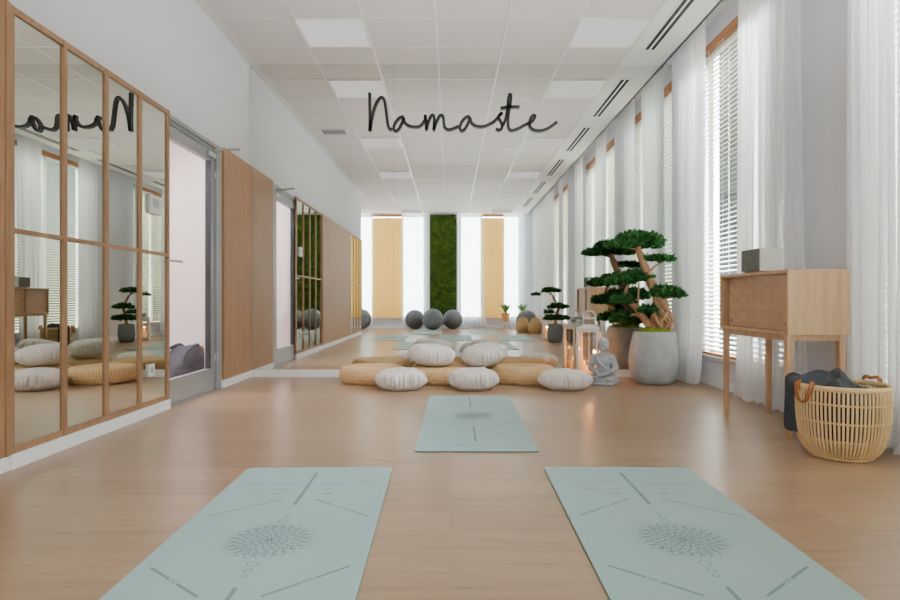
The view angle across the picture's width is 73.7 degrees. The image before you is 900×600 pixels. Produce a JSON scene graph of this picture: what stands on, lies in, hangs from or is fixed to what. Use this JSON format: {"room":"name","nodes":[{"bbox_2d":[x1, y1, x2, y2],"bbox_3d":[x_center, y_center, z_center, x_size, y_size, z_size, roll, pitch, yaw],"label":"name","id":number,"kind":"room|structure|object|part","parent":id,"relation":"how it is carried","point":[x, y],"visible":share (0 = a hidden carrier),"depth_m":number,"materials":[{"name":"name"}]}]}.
{"room":"exercise studio","nodes":[
{"label":"exercise studio","id":0,"kind":"room"},
{"bbox_2d":[9,0,249,454],"bbox_3d":[-2.138,-0.905,2.400,0.144,3.410,8.000,0,0,0],"label":"wall","id":1,"kind":"structure","parent":0,"point":[90,266],"depth_m":3.55,"materials":[{"name":"white paint"}]},
{"bbox_2d":[0,0,9,458],"bbox_3d":[-2.072,-0.333,1.406,0.033,2.125,2.812,0,0,0],"label":"wood wall panel","id":2,"kind":"object","parent":1,"relation":"attached to","point":[4,4],"visible":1,"depth_m":2.78,"materials":[{"name":"brown wood"}]},
{"bbox_3d":[-2.081,-0.852,3.030,0.006,1.019,0.361,0,0,0],"label":"mirror pane","id":3,"kind":"part","parent":1,"relation":"part of","materials":[{"name":"silver metal"}]},
{"bbox_3d":[-2.081,0.189,3.030,0.006,1.014,0.361,0,0,0],"label":"mirror pane","id":4,"kind":"part","parent":1,"relation":"part of","materials":[{"name":"silver metal"}]},
{"bbox_3d":[-2.081,-0.852,3.424,0.006,1.019,0.361,0,0,0],"label":"mirror pane","id":5,"kind":"part","parent":1,"relation":"part of","materials":[{"name":"silver metal"}]},
{"bbox_3d":[-2.081,0.189,3.424,0.006,1.014,0.361,0,0,0],"label":"mirror pane","id":6,"kind":"part","parent":1,"relation":"part of","materials":[{"name":"silver metal"}]},
{"bbox_3d":[-2.079,-1.378,3.620,0.020,0.033,1.607,0,0,0],"label":"rail","id":7,"kind":"part","parent":1,"relation":"part of","materials":[{"name":"brown wood"}]},
{"bbox_3d":[-2.079,-0.330,3.620,0.020,0.023,1.607,0,0,0],"label":"rail","id":8,"kind":"part","parent":1,"relation":"part of","materials":[{"name":"brown wood"}]},
{"bbox_3d":[-2.079,0.713,3.620,0.020,0.033,1.607,0,0,0],"label":"rail","id":9,"kind":"part","parent":1,"relation":"part of","materials":[{"name":"brown wood"}]},
{"bbox_3d":[-2.081,-0.852,3.817,0.006,1.019,0.361,0,0,0],"label":"mirror pane","id":10,"kind":"part","parent":1,"relation":"part of","materials":[{"name":"silver metal"}]},
{"bbox_3d":[-2.081,0.189,3.817,0.006,1.014,0.361,0,0,0],"label":"mirror pane","id":11,"kind":"part","parent":1,"relation":"part of","materials":[{"name":"silver metal"}]},
{"bbox_2d":[0,370,251,473],"bbox_3d":[-2.075,0.765,2.325,0.030,0.070,7.850,0,0,0],"label":"baseboard","id":12,"kind":"structure","parent":1,"relation":"attached to","point":[27,456],"depth_m":3.38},
{"bbox_2d":[147,363,154,376],"bbox_3d":[-2.071,0.487,4.160,0.013,0.086,0.086,0,0,0],"label":"power socket","id":13,"kind":"object","parent":1,"relation":"attached to","point":[151,367],"visible":1,"depth_m":4.14,"materials":[{"name":"white plastic"}]},
{"bbox_3d":[-2.081,-0.852,4.212,0.006,1.019,0.361,0,0,0],"label":"mirror pane","id":14,"kind":"part","parent":1,"relation":"part of","materials":[{"name":"silver metal"}]},
{"bbox_3d":[-2.081,0.189,4.212,0.006,1.014,0.361,0,0,0],"label":"mirror pane","id":15,"kind":"part","parent":1,"relation":"part of","materials":[{"name":"silver metal"}]},
{"bbox_2d":[148,194,160,215],"bbox_3d":[-2.064,-0.665,4.200,0.026,0.130,0.150,0,0,0],"label":"thermostat","id":16,"kind":"object","parent":1,"relation":"attached to","point":[154,202],"visible":1,"depth_m":4.17,"materials":[{"name":"white plastic"}]},
{"bbox_2d":[168,114,239,404],"bbox_3d":[-2.003,-0.291,4.880,0.286,2.182,1.160,0,0,0],"label":"door","id":17,"kind":"structure","parent":1,"relation":"in","point":[182,387],"depth_m":5.25,"materials":[{"name":"grey metal"}]},
{"bbox_3d":[-2.063,-0.225,4.471,0.070,0.190,0.170,0,0,0],"label":"handle","id":18,"kind":"part","parent":17,"relation":"part of","materials":[{"name":"metal"}]},
{"bbox_3d":[-2.113,-0.291,4.880,0.066,2.182,1.160,0,0,0],"label":"frame","id":19,"kind":"part","parent":17,"relation":"part of","materials":[{"name":"grey metal"}]},
{"bbox_2d":[222,151,251,379],"bbox_3d":[-2.076,-0.333,5.869,0.025,2.125,0.758,0,0,0],"label":"wood wall panel","id":20,"kind":"object","parent":1,"relation":"attached to","point":[236,173],"visible":1,"depth_m":5.80,"materials":[{"name":"brown wood"}]},
{"bbox_2d":[170,141,203,350],"bbox_3d":[-3.055,-0.600,5.150,1.690,3.000,3.700,0,0,0],"label":"wall","id":21,"kind":"structure","parent":0,"point":[186,168],"depth_m":6.90,"materials":[{"name":"white paint"}]},
{"bbox_2d":[0,377,899,599],"bbox_3d":[-0.970,0.850,1.050,7.260,0.100,11.700,0,0,0],"label":"floor","id":22,"kind":"structure","parent":0,"point":[75,521],"depth_m":2.64,"materials":[{"name":"brown wood"}]},
{"bbox_2d":[170,343,203,377],"bbox_3d":[-2.412,0.597,5.491,0.343,0.397,0.720,0,0,-3],"label":"duffel bag","id":23,"kind":"object","parent":22,"relation":"on","point":[186,359],"visible":0.52,"depth_m":5.35,"materials":[{"name":"fabric"}]},
{"bbox_3d":[-2.506,0.481,5.421,0.056,0.165,0.491,0,0,1],"label":"bag handle","id":24,"kind":"part","parent":23,"relation":"part of","materials":[{"name":"fabric"}]},
{"bbox_3d":[-2.347,0.481,5.429,0.056,0.165,0.491,0,0,-7],"label":"bag handle","id":25,"kind":"part","parent":23,"relation":"part of","materials":[{"name":"fabric"}]},
{"bbox_2d":[99,467,391,599],"bbox_3d":[-0.596,0.797,1.930,0.680,0.006,1.830,0,0,-1],"label":"yoga mat","id":26,"kind":"object","parent":22,"relation":"on","point":[271,533],"visible":1,"depth_m":1.97,"materials":[{"name":"green rubber"}]},
{"bbox_2d":[339,362,403,384],"bbox_3d":[-0.753,0.720,5.894,0.662,0.160,0.663,0,0,-17],"label":"pouf","id":27,"kind":"object","parent":22,"relation":"on","point":[359,373],"visible":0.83,"depth_m":5.64,"materials":[{"name":"beige wicker"}]},
{"bbox_2d":[375,367,427,390],"bbox_3d":[-0.445,0.706,5.397,0.461,0.188,0.488,0,0,21],"label":"cushion","id":28,"kind":"object","parent":22,"relation":"on","point":[399,378],"visible":1,"depth_m":5.23,"materials":[{"name":"fabric"}]},
{"bbox_2d":[411,363,471,384],"bbox_3d":[-0.079,0.720,5.896,0.662,0.160,0.663,0,0,21],"label":"pouf","id":29,"kind":"object","parent":22,"relation":"on","point":[436,375],"visible":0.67,"depth_m":5.61,"materials":[{"name":"beige wicker"}]},
{"bbox_2d":[407,343,455,365],"bbox_3d":[-0.177,0.533,5.859,0.459,0.216,0.453,0,0,-17],"label":"cushion","id":30,"kind":"object","parent":29,"relation":"on","point":[429,354],"visible":1,"depth_m":5.70,"materials":[{"name":"fabric"}]},
{"bbox_2d":[460,342,507,366],"bbox_3d":[0.342,0.532,5.889,0.451,0.222,0.454,0,0,26],"label":"cushion","id":31,"kind":"object","parent":29,"relation":"on","point":[484,354],"visible":1,"depth_m":5.73,"materials":[{"name":"fabric"}]},
{"bbox_2d":[447,367,498,390],"bbox_3d":[0.207,0.706,5.413,0.480,0.189,0.464,0,0,31],"label":"cushion","id":32,"kind":"object","parent":22,"relation":"on","point":[470,378],"visible":1,"depth_m":5.25,"materials":[{"name":"fabric"}]},
{"bbox_2d":[415,396,538,452],"bbox_3d":[0.150,0.797,4.060,0.656,0.006,1.821,0,0,0],"label":"yoga mat","id":33,"kind":"object","parent":22,"relation":"on","point":[450,423],"visible":1,"depth_m":3.77,"materials":[{"name":"green rubber"}]},
{"bbox_2d":[490,363,554,384],"bbox_3d":[0.721,0.720,5.896,0.661,0.160,0.660,0,0,-18],"label":"pouf","id":34,"kind":"object","parent":22,"relation":"on","point":[508,373],"visible":0.88,"depth_m":5.63,"materials":[{"name":"beige wicker"}]},
{"bbox_2d":[537,368,592,390],"bbox_3d":[1.034,0.713,5.426,0.482,0.175,0.486,0,0,-19],"label":"cushion","id":35,"kind":"object","parent":22,"relation":"on","point":[558,379],"visible":1,"depth_m":5.25,"materials":[{"name":"fabric"}]},
{"bbox_2d":[576,310,601,369],"bbox_3d":[1.385,0.450,5.965,0.224,0.700,0.224,0,0,23],"label":"lantern","id":36,"kind":"object","parent":22,"relation":"on","point":[589,325],"visible":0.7,"depth_m":5.91,"materials":[{"name":"white metal"}]},
{"bbox_3d":[1.259,0.529,5.914,0.026,0.482,0.026,0,0,23],"label":"post","id":37,"kind":"part","parent":36,"relation":"part of","materials":[{"name":"white wood"}]},
{"bbox_3d":[1.334,0.529,6.091,0.026,0.482,0.026,0,0,23],"label":"post","id":38,"kind":"part","parent":36,"relation":"part of","materials":[{"name":"white wood"}]},
{"bbox_2d":[581,361,587,372],"bbox_3d":[1.339,0.685,5.980,0.072,0.168,0.072,0,0,0],"label":"pillar candle","id":39,"kind":"object","parent":36,"relation":"on","point":[584,367],"visible":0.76,"depth_m":5.95,"materials":[{"name":"wax"}]},
{"bbox_3d":[1.385,0.168,5.965,0.137,0.137,0.013,0,0,23],"label":"ring handle","id":40,"kind":"part","parent":36,"relation":"part of","materials":[{"name":"white metal"}]},
{"bbox_3d":[1.385,0.301,5.965,0.210,0.025,0.210,0,0,23],"label":"rail frame","id":41,"kind":"part","parent":36,"relation":"part of","materials":[{"name":"white wood"}]},
{"bbox_3d":[1.436,0.529,5.839,0.026,0.482,0.026,0,0,23],"label":"post","id":42,"kind":"part","parent":36,"relation":"part of","materials":[{"name":"white wood"}]},
{"bbox_2d":[588,336,618,385],"bbox_3d":[1.445,0.573,5.683,0.306,0.453,0.226,0,0,19],"label":"statue","id":43,"kind":"object","parent":22,"relation":"on","point":[603,375],"visible":0.94,"depth_m":5.65,"materials":[{"name":"grey stone"}]},
{"bbox_2d":[602,228,688,384],"bbox_3d":[1.852,0.050,5.848,0.814,1.499,0.646,0,0,0],"label":"bonsai tree","id":44,"kind":"object","parent":22,"relation":"on","point":[654,355],"visible":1,"depth_m":5.69,"materials":[{"name":"green plant"}]},
{"bbox_3d":[1.962,0.550,5.770,0.471,0.500,0.471,0,0,0],"label":"pot","id":45,"kind":"part","parent":44,"relation":"part of","materials":[{"name":"concrete"}]},
{"bbox_2d":[544,467,866,599],"bbox_3d":[0.771,0.797,1.935,0.680,0.006,1.830,0,0,1],"label":"yoga mat","id":46,"kind":"object","parent":22,"relation":"on","point":[646,533],"visible":1,"depth_m":1.97,"materials":[{"name":"green rubber"}]},
{"bbox_2d":[720,269,849,439],"bbox_3d":[2.098,0.312,3.840,0.355,0.975,0.860,0,0,0],"label":"sideboard","id":47,"kind":"object","parent":22,"relation":"on","point":[789,306],"visible":0.98,"depth_m":3.46,"materials":[{"name":"brown wood"}]},
{"bbox_3d":[1.948,0.500,4.230,0.036,0.599,0.036,0,0,0],"label":"leg","id":48,"kind":"part","parent":47,"relation":"part of","materials":[{"name":"brown wood"}]},
{"bbox_3d":[1.967,0.013,4.025,0.014,0.331,0.370,0,0,0],"label":"sliding door","id":49,"kind":"part","parent":47,"relation":"part of","materials":[{"name":"brown wood"}]},
{"bbox_2d":[741,248,782,272],"bbox_3d":[2.019,-0.253,3.893,0.152,0.155,0.235,0,0,0],"label":"speaker","id":50,"kind":"object","parent":47,"relation":"on","point":[757,259],"visible":0.96,"depth_m":3.78},
{"bbox_2d":[741,248,759,271],"bbox_3d":[1.948,-0.257,3.893,0.006,0.139,0.227,0,0,0],"label":"grille","id":51,"kind":"object","parent":50,"relation":"attached to","point":[750,259],"depth_m":3.88,"materials":[{"name":"grey metal"}]},
{"bbox_3d":[1.949,0.013,3.653,0.014,0.331,0.443,0,0,0],"label":"sliding door","id":52,"kind":"part","parent":47,"relation":"part of","materials":[{"name":"brown wood"}]},
{"bbox_3d":[2.247,0.500,4.230,0.036,0.599,0.036,0,0,0],"label":"leg","id":53,"kind":"part","parent":47,"relation":"part of","materials":[{"name":"brown wood"}]},
{"bbox_3d":[1.948,0.500,3.450,0.036,0.599,0.036,0,0,0],"label":"leg","id":54,"kind":"part","parent":47,"relation":"part of","materials":[{"name":"brown wood"}]},
{"bbox_3d":[2.247,0.500,3.450,0.036,0.599,0.036,0,0,0],"label":"leg","id":55,"kind":"part","parent":47,"relation":"part of","materials":[{"name":"brown wood"}]},
{"bbox_2d":[794,374,894,462],"bbox_3d":[2.012,0.598,3.090,0.447,0.404,0.447,0,0,23],"label":"woven basket","id":56,"kind":"object","parent":22,"relation":"on","point":[859,452],"visible":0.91,"depth_m":2.93,"materials":[{"name":"wicker"}]},
{"bbox_3d":[1.789,0.463,3.035,0.044,0.115,0.103,0,0,-12],"label":"handle","id":57,"kind":"part","parent":56,"relation":"part of","materials":[{"name":"brown leather"}]},
{"bbox_2d":[784,368,884,443],"bbox_3d":[1.981,0.528,3.090,0.437,0.343,0.376,0,0,0],"label":"blanket","id":58,"kind":"object","parent":56,"relation":"in","point":[836,377],"visible":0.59,"depth_m":3.07,"materials":[{"name":"grey fabric"}]},
{"bbox_3d":[2.218,0.428,3.158,0.041,0.065,0.105,0,0,-18],"label":"handle","id":59,"kind":"part","parent":56,"relation":"part of","materials":[{"name":"brown leather"}]},
{"bbox_2d":[204,0,721,64],"bbox_3d":[-1.188,-2.528,0.735,6.825,0.164,11.070,0,0,0],"label":"ceiling","id":60,"kind":"structure","parent":0,"point":[248,32],"depth_m":5.45,"materials":[{"name":"tile"}]},
{"bbox_2d":[293,19,370,46],"bbox_3d":[-1.065,-2.451,5.520,0.604,0.011,0.580,0,0,0],"label":"ceiling light panel","id":61,"kind":"object","parent":60,"relation":"attached to","point":[316,32],"visible":1,"depth_m":5.49,"materials":[{"name":"white plastic"}]},
{"bbox_2d":[195,0,665,64],"bbox_3d":[-1.414,-2.454,0.825,6.372,0.007,10.850,0,0,0],"label":"grid","id":62,"kind":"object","parent":60,"relation":"attached to","point":[204,6],"depth_m":5.36,"materials":[{"name":"white metal"}]},
{"bbox_2d":[568,19,650,46],"bbox_3d":[1.447,-2.451,5.520,0.604,0.011,0.580,0,0,0],"label":"ceiling light panel","id":63,"kind":"object","parent":60,"relation":"attached to","point":[589,32],"visible":1,"depth_m":5.49,"materials":[{"name":"white plastic"}]},
{"bbox_2d":[643,0,695,49],"bbox_3d":[1.945,-2.442,5.185,0.124,0.006,1.370,0,0,0],"label":"ceiling vent","id":64,"kind":"object","parent":60,"relation":"in","point":[683,6],"visible":1,"depth_m":5.30,"materials":[{"name":"metal"}]},
{"bbox_2d":[393,54,674,330],"bbox_3d":[0.225,-0.905,6.331,4.870,3.410,0.138,0,0,0],"label":"wall","id":65,"kind":"structure","parent":0,"point":[671,60],"depth_m":6.26,"materials":[{"name":"white paint"}]},
{"bbox_2d":[252,370,631,376],"bbox_3d":[0.199,0.762,6.249,4.522,0.075,0.026,0,0,0],"label":"baseboard","id":66,"kind":"structure","parent":65,"relation":"attached to","point":[255,373],"depth_m":6.24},
{"bbox_2d":[250,64,671,369],"bbox_3d":[0.112,-0.865,6.256,4.396,3.180,0.012,0,0,0],"label":"wall mirror","id":67,"kind":"object","parent":65,"relation":"attached to","point":[368,247],"visible":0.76,"depth_m":6.25,"materials":[{"name":"silver silvered mirror glass"}]},
{"bbox_2d":[368,92,557,132],"bbox_3d":[0.136,-1.948,6.238,1.974,0.414,0.024,0,0,0],"label":"sign","id":68,"kind":"object","parent":67,"relation":"attached to","point":[509,106],"depth_m":6.23,"materials":[{"name":"black metal"}]},
{"bbox_2d":[706,0,731,27],"bbox_3d":[2.433,-2.635,0.800,0.455,0.050,11.200,0,0,0],"label":"ceiling","id":69,"kind":"structure","parent":0,"point":[724,3],"depth_m":5.43,"materials":[{"name":"paint"}]},
{"bbox_2d":[674,19,705,383],"bbox_3d":[2.271,-0.905,5.730,0.130,3.386,0.701,0,0,0],"label":"sheer curtain","id":70,"kind":"object","parent":69,"relation":"hanging from","point":[690,58],"visible":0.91,"depth_m":5.66,"materials":[{"name":"white fabric"}]},
{"bbox_2d":[733,0,806,412],"bbox_3d":[2.331,-0.905,4.447,0.129,3.386,0.954,0,0,0],"label":"sheer curtain","id":71,"kind":"object","parent":69,"relation":"hanging from","point":[770,186],"visible":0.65,"depth_m":4.41,"materials":[{"name":"white fabric"}]},
{"bbox_2d":[847,0,899,454],"bbox_3d":[2.314,-0.905,3.250,0.152,3.386,0.503,0,0,0],"label":"sheer curtain","id":72,"kind":"object","parent":69,"relation":"hanging from","point":[873,26],"visible":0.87,"depth_m":3.27,"materials":[{"name":"white fabric"}]},
{"bbox_2d":[701,0,847,382],"bbox_3d":[2.540,-0.905,0.800,0.160,3.410,11.200,0,0,0],"label":"wall","id":73,"kind":"structure","parent":0,"point":[823,22],"depth_m":4.00,"materials":[{"name":"white paint"}]},
{"bbox_2d":[699,374,734,392],"bbox_3d":[2.453,0.760,0.818,0.015,0.080,10.836,0,0,0],"label":"baseboard","id":74,"kind":"structure","parent":73,"relation":"attached to","point":[706,379],"depth_m":5.53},
{"bbox_2d":[702,29,737,364],"bbox_3d":[2.510,-0.944,5.130,0.200,2.992,1.600,0,0,0],"label":"window","id":75,"kind":"structure","parent":73,"relation":"in","point":[707,356],"depth_m":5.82,"materials":[{"name":"clear glass"}]},
{"bbox_3d":[2.485,0.536,5.130,0.150,0.032,1.600,0,0,0],"label":"sill","id":76,"kind":"part","parent":75,"relation":"part of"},
{"bbox_2d":[702,15,737,359],"bbox_3d":[2.492,-0.959,5.130,0.064,2.958,1.480,0,0,0],"label":"blind","id":77,"kind":"object","parent":75,"relation":"attached to","point":[732,26],"visible":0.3,"depth_m":5.55,"materials":[{"name":"white wood"}]},
{"bbox_3d":[2.495,-0.930,5.130,0.058,2.880,1.184,0,0,0],"label":"ladder cord","id":78,"kind":"part","parent":77,"relation":"part of","materials":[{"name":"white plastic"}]},
{"bbox_3d":[2.495,0.510,5.130,0.056,0.020,1.480,0,0,0],"label":"rail","id":79,"kind":"part","parent":77,"relation":"part of","materials":[{"name":"brown wood"}]}
]}

